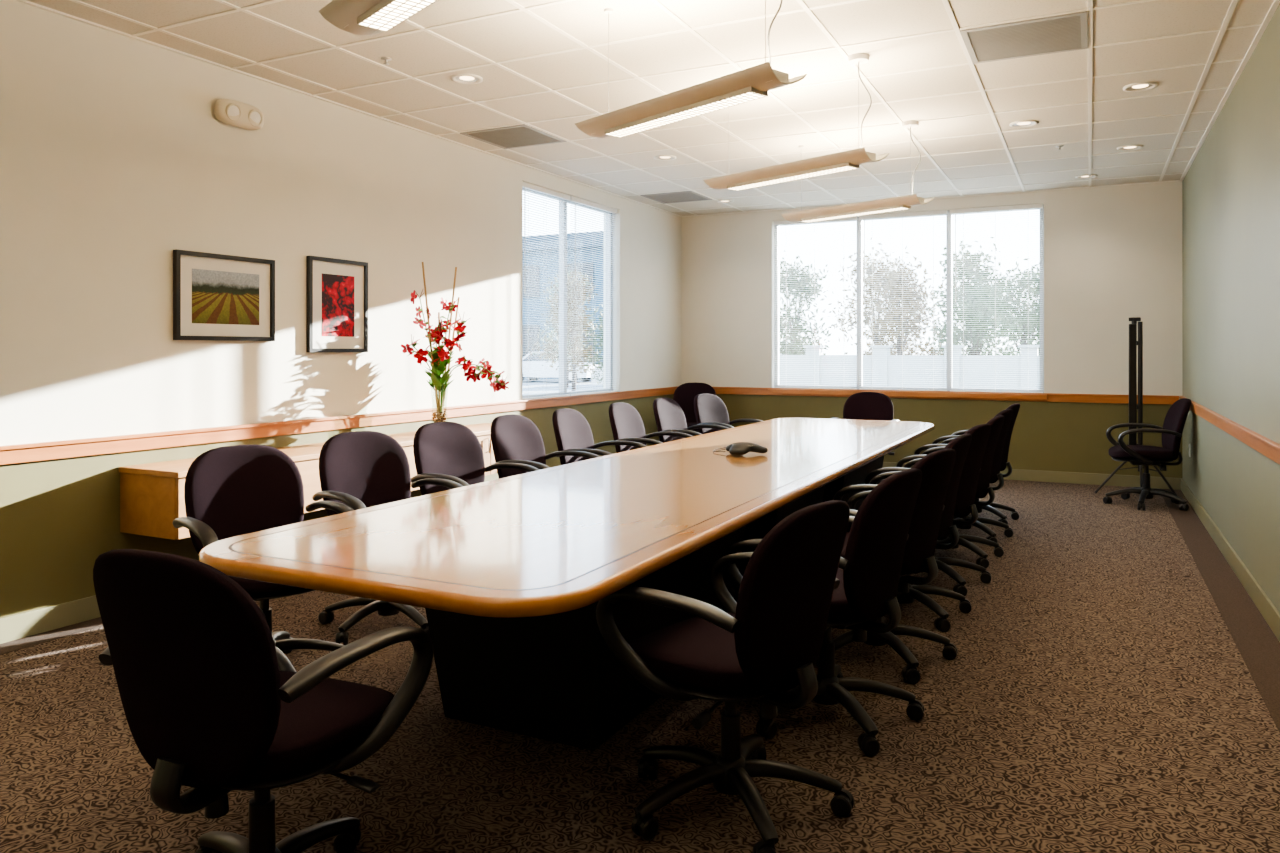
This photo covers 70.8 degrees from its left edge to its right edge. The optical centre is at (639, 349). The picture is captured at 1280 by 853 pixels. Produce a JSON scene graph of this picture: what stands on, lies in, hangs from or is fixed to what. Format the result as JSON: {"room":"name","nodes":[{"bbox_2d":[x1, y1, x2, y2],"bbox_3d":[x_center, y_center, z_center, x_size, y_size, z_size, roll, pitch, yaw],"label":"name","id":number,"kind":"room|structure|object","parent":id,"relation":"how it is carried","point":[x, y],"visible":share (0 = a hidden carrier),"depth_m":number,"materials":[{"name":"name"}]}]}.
{"room":"conference room","nodes":[
{"label":"conference room","id":0,"kind":"room"},
{"bbox_2d":[0,0,680,618],"bbox_3d":[-2.205,-0.145,5.876,0.200,3.000,12.140,0,0,27],"label":"wall","id":1,"kind":"structure","parent":0,"point":[116,157],"depth_m":5.09,"materials":[{"name":"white paint"}]},
{"bbox_2d":[0,595,100,643],"bbox_3d":[-2.109,1.298,5.828,0.015,0.115,11.740,0,0,27],"label":"baseboard","id":2,"kind":"structure","parent":1,"relation":"attached to","point":[19,626],"depth_m":4.33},
{"bbox_2d":[173,249,274,340],"bbox_3d":[-2.400,-0.302,5.228,0.030,0.495,0.665,0,0,27],"label":"framed landscape picture","id":3,"kind":"object","parent":1,"relation":"attached to","point":[221,297],"visible":1,"depth_m":5.20},
{"bbox_2d":[214,99,263,129],"bbox_3d":[-2.341,-1.380,5.274,0.101,0.144,0.320,0,0,27],"label":"emergency light","id":4,"kind":"object","parent":1,"relation":"attached to","point":[235,113],"visible":1,"depth_m":5.23,"materials":[{"name":"white plastic"}]},
{"bbox_2d":[119,423,496,539],"bbox_3d":[-1.785,0.775,5.963,0.474,0.340,3.150,0,0,27],"label":"credenza","id":5,"kind":"object","parent":1,"relation":"attached to","point":[151,494],"visible":0.24,"depth_m":4.63,"materials":[{"name":"brown wood"}]},
{"bbox_2d":[401,262,508,421],"bbox_3d":[-1.348,-0.016,6.608,0.814,1.241,0.310,0,0,-21],"label":"flower arrangement","id":6,"kind":"object","parent":5,"relation":"on","point":[440,357],"visible":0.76,"depth_m":6.58,"materials":[{"name":"red plant"}]},
{"bbox_2d":[306,256,367,351],"bbox_3d":[-2.012,-0.295,6.003,0.030,0.620,0.520,0,0,27],"label":"framed picture","id":7,"kind":"object","parent":1,"relation":"attached to","point":[336,289],"visible":1,"depth_m":5.99},
{"bbox_2d":[0,386,678,464],"bbox_3d":[-2.102,0.486,5.825,0.030,0.087,11.740,0,0,27],"label":"trim","id":8,"kind":"structure","parent":1,"relation":"attached to","point":[42,451],"depth_m":5.44,"materials":[{"name":"brown wood"}]},
{"bbox_2d":[522,188,612,397],"bbox_3d":[-0.736,-0.525,8.859,0.060,1.960,1.850,0,0,27],"label":"window","id":9,"kind":"structure","parent":1,"relation":"in","point":[564,297],"depth_m":8.82,"materials":[{"name":"metal"}]},
{"bbox_2d":[522,181,616,399],"bbox_3d":[-0.666,-0.527,8.824,0.042,1.952,1.820,0,0,27],"label":"window blind","id":10,"kind":"object","parent":9,"relation":"attached to","point":[528,186],"visible":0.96,"depth_m":8.66,"materials":[{"name":"white plastic"}]},
{"bbox_2d":[0,480,1279,852],"bbox_3d":[0.255,1.404,4.646,5.300,0.102,11.740,0,0,27],"label":"floor","id":11,"kind":"structure","parent":0,"point":[1112,685],"depth_m":3.09,"materials":[{"name":"brown carpet"}]},
{"bbox_2d":[172,445,353,671],"bbox_3d":[-1.559,0.886,3.718,0.662,0.937,0.666,0,0,-43],"label":"office chair","id":12,"kind":"object","parent":11,"relation":"on","point":[236,490],"visible":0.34,"depth_m":3.84,"materials":[{"name":"fabric"}]},
{"bbox_2d":[93,549,433,852],"bbox_3d":[-0.892,0.886,2.154,0.662,0.937,0.666,0,0,24],"label":"office chair","id":13,"kind":"object","parent":11,"relation":"on","point":[207,702],"visible":1,"depth_m":1.93,"materials":[{"name":"fabric"}]},
{"bbox_2d":[312,431,463,644],"bbox_3d":[-1.236,0.886,4.407,0.666,0.937,0.662,0,0,43],"label":"office chair","id":14,"kind":"object","parent":11,"relation":"on","point":[358,469],"visible":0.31,"depth_m":4.52,"materials":[{"name":"fabric"}]},
{"bbox_2d":[411,422,538,495],"bbox_3d":[-0.922,0.886,5.033,0.666,0.937,0.662,0,0,37],"label":"office chair","id":15,"kind":"object","parent":11,"relation":"on","point":[452,451],"visible":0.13,"depth_m":5.17,"materials":[{"name":"fabric"}]},
{"bbox_2d":[491,414,599,478],"bbox_3d":[-0.589,0.886,5.650,0.666,0.937,0.662,0,0,30],"label":"office chair","id":16,"kind":"object","parent":11,"relation":"on","point":[514,438],"visible":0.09,"depth_m":5.76,"materials":[{"name":"fabric"}]},
{"bbox_2d":[198,418,934,750],"bbox_3d":[0.532,0.980,5.123,1.370,0.750,6.080,0,0,27],"label":"conference table","id":17,"kind":"object","parent":11,"relation":"on","point":[510,575],"visible":0.95,"depth_m":3.15,"materials":[{"name":"brown wood"}]},
{"bbox_2d":[713,442,767,454],"bbox_3d":[0.549,0.568,5.319,0.254,0.070,0.462,0,0,-25],"label":"phone","id":18,"kind":"object","parent":17,"relation":"on","point":[739,448],"visible":1,"depth_m":5.15,"materials":[{"name":"grey plastic"}]},
{"bbox_2d":[552,408,646,464],"bbox_3d":[-0.266,0.886,6.294,0.666,0.937,0.662,0,0,24],"label":"office chair","id":19,"kind":"object","parent":11,"relation":"on","point":[572,431],"visible":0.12,"depth_m":6.38,"materials":[{"name":"fabric"}]},
{"bbox_2d":[609,402,692,452],"bbox_3d":[0.100,0.886,7.027,0.666,0.937,0.662,0,0,27],"label":"office chair","id":20,"kind":"object","parent":11,"relation":"on","point":[626,423],"visible":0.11,"depth_m":7.12,"materials":[{"name":"fabric"}]},
{"bbox_2d":[653,397,729,442],"bbox_3d":[0.457,0.886,7.743,0.666,0.937,0.662,0,0,30],"label":"office chair","id":21,"kind":"object","parent":11,"relation":"on","point":[669,416],"visible":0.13,"depth_m":7.85,"materials":[{"name":"fabric"}]},
{"bbox_2d":[673,382,715,435],"bbox_3d":[0.597,0.868,10.222,0.688,0.974,0.693,0,0,7],"label":"office chair","id":22,"kind":"object","parent":11,"relation":"on","point":[684,395],"visible":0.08,"depth_m":10.46,"materials":[{"name":"fabric"}]},
{"bbox_2d":[596,500,854,852],"bbox_3d":[0.269,0.886,2.673,0.666,0.937,0.662,0,0,40],"label":"office chair","id":23,"kind":"object","parent":11,"relation":"on","point":[766,643],"visible":1,"depth_m":2.49,"materials":[{"name":"fabric"}]},
{"bbox_2d":[694,393,761,433],"bbox_3d":[0.849,0.886,8.441,0.666,0.937,0.662,0,0,41],"label":"office chair","id":24,"kind":"object","parent":11,"relation":"on","point":[708,408],"visible":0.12,"depth_m":8.58,"materials":[{"name":"fabric"}]},
{"bbox_2d":[723,468,923,756],"bbox_3d":[0.689,0.886,3.335,0.666,0.937,0.662,0,0,37],"label":"office chair","id":25,"kind":"object","parent":11,"relation":"on","point":[869,572],"visible":0.66,"depth_m":3.13,"materials":[{"name":"fabric"}]},
{"bbox_2d":[830,392,898,481],"bbox_3d":[2.158,0.886,8.696,0.662,0.937,0.666,0,0,24],"label":"office chair","id":26,"kind":"object","parent":11,"relation":"on","point":[861,405],"visible":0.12,"depth_m":8.90,"materials":[{"name":"fabric"}]},
{"bbox_2d":[817,449,957,683],"bbox_3d":[1.038,0.886,3.987,0.666,0.937,0.662,0,0,39],"label":"office chair","id":27,"kind":"object","parent":11,"relation":"on","point":[936,467],"visible":0.41,"depth_m":3.80,"materials":[{"name":"fabric"}]},
{"bbox_2d":[833,434,971,631],"bbox_3d":[1.354,0.886,4.645,0.666,0.937,0.662,0,0,32],"label":"office chair","id":28,"kind":"object","parent":11,"relation":"on","point":[960,444],"visible":0.3,"depth_m":4.48,"materials":[{"name":"fabric"}]},
{"bbox_2d":[865,424,990,595],"bbox_3d":[1.691,0.886,5.271,0.666,0.937,0.662,0,0,38],"label":"office chair","id":29,"kind":"object","parent":11,"relation":"on","point":[966,494],"visible":0.3,"depth_m":5.08,"materials":[{"name":"fabric"}]},
{"bbox_2d":[896,415,1004,567],"bbox_3d":[2.030,0.886,5.906,0.666,0.937,0.662,0,0,32],"label":"office chair","id":30,"kind":"object","parent":11,"relation":"on","point":[996,423],"visible":0.38,"depth_m":5.72,"materials":[{"name":"fabric"}]},
{"bbox_2d":[914,409,1012,542],"bbox_3d":[2.352,0.886,6.550,0.666,0.937,0.662,0,0,36],"label":"office chair","id":31,"kind":"object","parent":11,"relation":"on","point":[995,475],"visible":0.28,"depth_m":6.38,"materials":[{"name":"fabric"}]},
{"bbox_2d":[932,403,1019,524],"bbox_3d":[2.674,0.886,7.194,0.666,0.937,0.662,0,0,32],"label":"office chair","id":32,"kind":"object","parent":11,"relation":"on","point":[992,507],"visible":0.31,"depth_m":7.02,"materials":[{"name":"fabric"}]},
{"bbox_2d":[1095,317,1176,495],"bbox_3d":[4.581,0.523,8.323,0.321,1.655,0.622,0,0,-41],"label":"projection screen","id":33,"kind":"object","parent":11,"relation":"on","point":[1133,342],"visible":0.72,"depth_m":8.41,"materials":[{"name":"grey plastic"}]},
{"bbox_2d":[1103,398,1190,510],"bbox_3d":[4.415,0.886,7.864,0.666,0.937,0.662,0,0,18],"label":"office chair","id":34,"kind":"object","parent":11,"relation":"on","point":[1175,419],"visible":1,"depth_m":7.74,"materials":[{"name":"fabric"}]},
{"bbox_2d":[27,0,1273,215],"bbox_3d":[0.255,-1.720,4.646,5.300,0.150,11.740,0,0,27],"label":"ceiling","id":35,"kind":"structure","parent":0,"point":[518,34],"depth_m":5.45,"materials":[{"name":"tile"}]},
{"bbox_2d":[319,0,437,35],"bbox_3d":[-0.550,-1.337,2.522,0.230,0.617,1.240,0,0,-41],"label":"pendant light","id":36,"kind":"object","parent":35,"relation":"hanging from","point":[359,17],"visible":1,"depth_m":2.81,"materials":[{"name":"white metal"}]},
{"bbox_2d":[381,57,391,64],"bbox_3d":[-1.431,-1.627,5.076,0.060,0.034,0.058,0,0,27],"label":"sprinkler","id":37,"kind":"object","parent":35,"relation":"attached to","point":[386,59],"visible":1,"depth_m":5.07,"materials":[{"name":"metal"}]},
{"bbox_2d":[451,73,482,83],"bbox_3d":[-1.046,-1.639,5.443,0.190,0.011,0.190,0,0,27],"label":"recessed light","id":38,"kind":"object","parent":35,"relation":"in","point":[463,78],"visible":1,"depth_m":5.45,"materials":[{"name":"white metal"}]},
{"bbox_2d":[460,124,566,148],"bbox_3d":[-0.968,-1.639,6.930,0.586,0.012,0.586,0,0,27],"label":"ceiling vent","id":39,"kind":"object","parent":35,"relation":"in","point":[517,136],"depth_m":6.91,"materials":[{"name":"beige metal"}]},
{"bbox_2d":[15,0,1279,216],"bbox_3d":[0.255,-1.641,4.646,5.300,0.012,11.740,0,0,27],"label":"grid","id":40,"kind":"object","parent":35,"relation":"attached to","point":[1090,8],"visible":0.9,"depth_m":5.51,"materials":[{"name":"white metal"}]},
{"bbox_2d":[654,155,675,160],"bbox_3d":[0.215,-1.639,7.674,0.190,0.011,0.190,0,0,27],"label":"recessed light","id":41,"kind":"object","parent":35,"relation":"in","point":[659,157],"visible":1,"depth_m":7.68,"materials":[{"name":"white metal"}]},
{"bbox_2d":[640,191,712,203],"bbox_3d":[0.396,-1.639,9.658,0.586,0.012,0.586,0,0,27],"label":"ceiling vent","id":42,"kind":"object","parent":35,"relation":"in","point":[684,196],"depth_m":9.65,"materials":[{"name":"beige metal"}]},
{"bbox_2d":[575,0,807,137],"bbox_3d":[0.174,-1.337,3.971,0.230,0.617,1.240,0,0,-41],"label":"pendant light","id":43,"kind":"object","parent":35,"relation":"hanging from","point":[752,83],"visible":1,"depth_m":3.82,"materials":[{"name":"white metal"}]},
{"bbox_2d":[717,200,733,202],"bbox_3d":[0.939,-1.639,9.928,0.190,0.011,0.190,0,0,27],"label":"recessed light","id":44,"kind":"object","parent":35,"relation":"in","point":[722,201],"visible":1,"depth_m":9.96,"materials":[{"name":"white metal"}]},
{"bbox_2d":[703,53,888,190],"bbox_3d":[0.899,-1.337,5.420,0.230,0.617,1.240,0,0,-41],"label":"pendant light","id":45,"kind":"object","parent":35,"relation":"hanging from","point":[850,159],"visible":0.94,"depth_m":5.24,"materials":[{"name":"white metal"}]},
{"bbox_2d":[781,120,933,222],"bbox_3d":[1.628,-1.337,6.878,0.230,0.617,1.240,0,0,-41],"label":"pendant light","id":46,"kind":"object","parent":35,"relation":"hanging from","point":[900,202],"visible":1,"depth_m":6.72,"materials":[{"name":"white metal"}]},
{"bbox_2d":[1010,120,1037,127],"bbox_3d":[2.782,-1.639,6.525,0.190,0.011,0.190,0,0,27],"label":"recessed light","id":47,"kind":"object","parent":35,"relation":"in","point":[1023,123],"visible":1,"depth_m":6.53,"materials":[{"name":"white metal"}]},
{"bbox_2d":[960,11,1087,63],"bbox_3d":[2.033,-1.639,4.747,0.586,0.012,0.586,0,0,27],"label":"ceiling vent","id":48,"kind":"object","parent":35,"relation":"in","point":[1066,32],"depth_m":4.72,"materials":[{"name":"beige metal"}]},
{"bbox_2d":[1075,174,1097,178],"bbox_3d":[4.222,-1.639,8.511,0.190,0.011,0.190,0,0,27],"label":"recessed light","id":49,"kind":"object","parent":35,"relation":"in","point":[1086,176],"visible":1,"depth_m":8.52,"materials":[{"name":"white metal"}]},
{"bbox_2d":[1117,144,1142,150],"bbox_3d":[3.971,-1.639,7.294,0.190,0.011,0.190,0,0,27],"label":"recessed light","id":50,"kind":"object","parent":35,"relation":"in","point":[1126,147],"visible":1,"depth_m":7.30,"materials":[{"name":"white metal"}]},
{"bbox_2d":[1123,82,1157,91],"bbox_3d":[3.117,-1.639,5.608,0.190,0.011,0.190,0,0,27],"label":"recessed light","id":51,"kind":"object","parent":35,"relation":"in","point":[1140,86],"visible":1,"depth_m":5.61,"materials":[{"name":"white metal"}]},
{"bbox_2d":[681,181,1181,477],"bbox_3d":[2.925,-0.145,9.986,5.300,3.000,0.200,0,0,27],"label":"wall","id":52,"kind":"structure","parent":0,"point":[1113,254],"depth_m":9.20,"materials":[{"name":"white paint"}]},
{"bbox_2d":[774,204,1043,392],"bbox_3d":[2.905,-0.530,10.018,2.916,1.970,0.060,0,0,27],"label":"window","id":53,"kind":"structure","parent":52,"relation":"in","point":[949,217],"depth_m":9.80,"materials":[{"name":"metal"}]},
{"bbox_2d":[774,203,1042,392],"bbox_3d":[2.870,-0.532,9.949,2.886,1.962,0.042,0,0,27],"label":"window blind","id":54,"kind":"object","parent":53,"relation":"attached to","point":[955,212],"visible":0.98,"depth_m":9.94,"materials":[{"name":"white plastic"}]},
{"bbox_2d":[713,387,1178,404],"bbox_3d":[2.869,0.486,9.874,5.240,0.087,0.050,0,0,27],"label":"trim","id":55,"kind":"structure","parent":52,"relation":"attached to","point":[956,395],"depth_m":9.58,"materials":[{"name":"brown wood"}]},
{"bbox_2d":[882,462,1180,489],"bbox_3d":[2.877,1.298,9.890,5.270,0.115,0.015,0,0,27],"label":"baseboard","id":56,"kind":"structure","parent":52,"relation":"attached to","point":[1017,474],"depth_m":9.08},
{"bbox_2d":[1182,4,1279,612],"bbox_3d":[2.715,-0.145,3.417,0.200,3.000,12.140,0,0,27],"label":"wall","id":57,"kind":"structure","parent":0,"point":[1231,187],"depth_m":5.42,"materials":[{"name":"green paint"}]},
{"bbox_2d":[1179,396,1279,464],"bbox_3d":[2.612,0.486,3.468,0.030,0.087,11.740,0,0,27],"label":"trim","id":58,"kind":"structure","parent":57,"relation":"attached to","point":[1265,446],"depth_m":5.19,"materials":[{"name":"brown wood"}]},
{"bbox_2d":[1181,478,1279,641],"bbox_3d":[2.618,1.298,3.465,0.015,0.115,11.740,0,0,27],"label":"baseboard","id":59,"kind":"structure","parent":57,"relation":"attached to","point":[1262,602],"depth_m":5.32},
{"label":"outside","id":60,"kind":"structure","parent":0,"visible":0},
{"bbox_2d":[522,379,603,394],"bbox_3d":[4.472,1.535,42.485,150.000,0.240,140.000,0,0,27],"label":"ground","id":61,"kind":"structure","parent":60,"point":[588,385],"depth_m":36.37,"materials":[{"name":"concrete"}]},
{"bbox_2d":[522,352,597,382],"bbox_3d":[-4.025,0.765,41.144,4.300,1.420,1.760,0,0,21],"label":"parked car","id":62,"kind":"object","parent":61,"relation":"on","point":[534,359],"visible":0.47,"depth_m":40.42,"materials":[{"name":"white metal"}]},
{"bbox_2d":[522,231,603,379],"bbox_3d":[-9.168,-2.085,54.895,27.700,7.120,15.200,0,0,27],"label":"office building","id":63,"kind":"structure","parent":61,"relation":"on","point":[593,302],"depth_m":44.51,"materials":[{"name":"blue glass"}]},
{"bbox_2d":[526,265,599,390],"bbox_3d":[-2.062,-0.577,27.293,2.292,4.269,2.388,0,0,35],"label":"tree","id":64,"kind":"object","parent":61,"relation":"on","point":[575,356],"visible":0.65,"depth_m":27.03,"materials":[{"name":"green plant"}]},
{"bbox_2d":[527,271,598,387],"bbox_3d":[-3.051,-0.768,35.017,3.401,4.673,2.750,0,0,21],"label":"tree","id":65,"kind":"object","parent":61,"relation":"on","point":[552,327],"visible":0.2,"depth_m":34.93,"materials":[{"name":"green plant"}]},
{"bbox_2d":[579,305,603,385],"bbox_3d":[-0.572,0.084,21.492,1.571,2.776,1.694,0,0,19],"label":"tree","id":66,"kind":"object","parent":61,"relation":"on","point":[601,327],"visible":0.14,"depth_m":21.25,"materials":[{"name":"green plant"}]},
{"bbox_2d":[591,367,603,384],"bbox_3d":[0.581,0.765,31.573,4.300,1.420,1.760,0,0,18],"label":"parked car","id":67,"kind":"object","parent":61,"relation":"on","point":[597,372],"visible":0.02,"depth_m":31.35,"materials":[{"name":"grey metal"}]},
{"bbox_2d":[779,267,790,354],"bbox_3d":[2.896,-0.519,23.517,2.444,4.154,3.023,0,0,43],"label":"tree","id":68,"kind":"object","parent":61,"relation":"on","point":[784,267],"visible":0.02,"depth_m":23.45,"materials":[{"name":"green plant"}]},
{"bbox_2d":[779,250,832,354],"bbox_3d":[3.571,-0.379,20.262,2.200,3.738,2.721,0,0,-24],"label":"tree","id":69,"kind":"object","parent":61,"relation":"on","point":[806,280],"visible":0.56,"depth_m":20.29,"materials":[{"name":"green plant"}]},
{"bbox_2d":[823,238,935,354],"bbox_3d":[6.232,-0.705,23.670,2.485,4.536,2.489,0,0,-30],"label":"tree","id":70,"kind":"object","parent":61,"relation":"on","point":[868,268],"visible":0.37,"depth_m":23.54,"materials":[{"name":"green plant"}]},
{"bbox_2d":[863,246,942,354],"bbox_3d":[5.658,-0.380,19.505,2.090,3.736,2.005,0,0,-10],"label":"tree","id":71,"kind":"object","parent":61,"relation":"on","point":[914,296],"visible":0.64,"depth_m":19.32,"materials":[{"name":"green plant"}]},
{"bbox_2d":[779,345,1039,388],"bbox_3d":[5.380,0.690,17.546,7.130,1.570,0.400,0,0,27],"label":"wall","id":72,"kind":"structure","parent":61,"relation":"on","point":[887,368],"depth_m":17.59,"materials":[{"name":"white paint"}]},
{"bbox_2d":[925,237,1019,354],"bbox_3d":[9.652,-0.823,25.937,2.926,4.794,2.714,0,0,-3],"label":"tree","id":73,"kind":"object","parent":61,"relation":"on","point":[970,266],"visible":0.24,"depth_m":25.82,"materials":[{"name":"green plant"}]},
{"bbox_2d":[931,270,1035,354],"bbox_3d":[6.930,-0.085,18.457,1.910,3.129,1.771,0,0,-26],"label":"tree","id":74,"kind":"object","parent":61,"relation":"on","point":[976,337],"visible":0.7,"depth_m":18.30,"materials":[{"name":"green plant"}]},
{"bbox_2d":[974,257,1039,354],"bbox_3d":[9.039,-0.340,21.144,2.310,3.785,2.142,0,0,42],"label":"tree","id":75,"kind":"object","parent":61,"relation":"on","point":[1027,324],"visible":0.44,"depth_m":20.93,"materials":[{"name":"green plant"}]}
]}

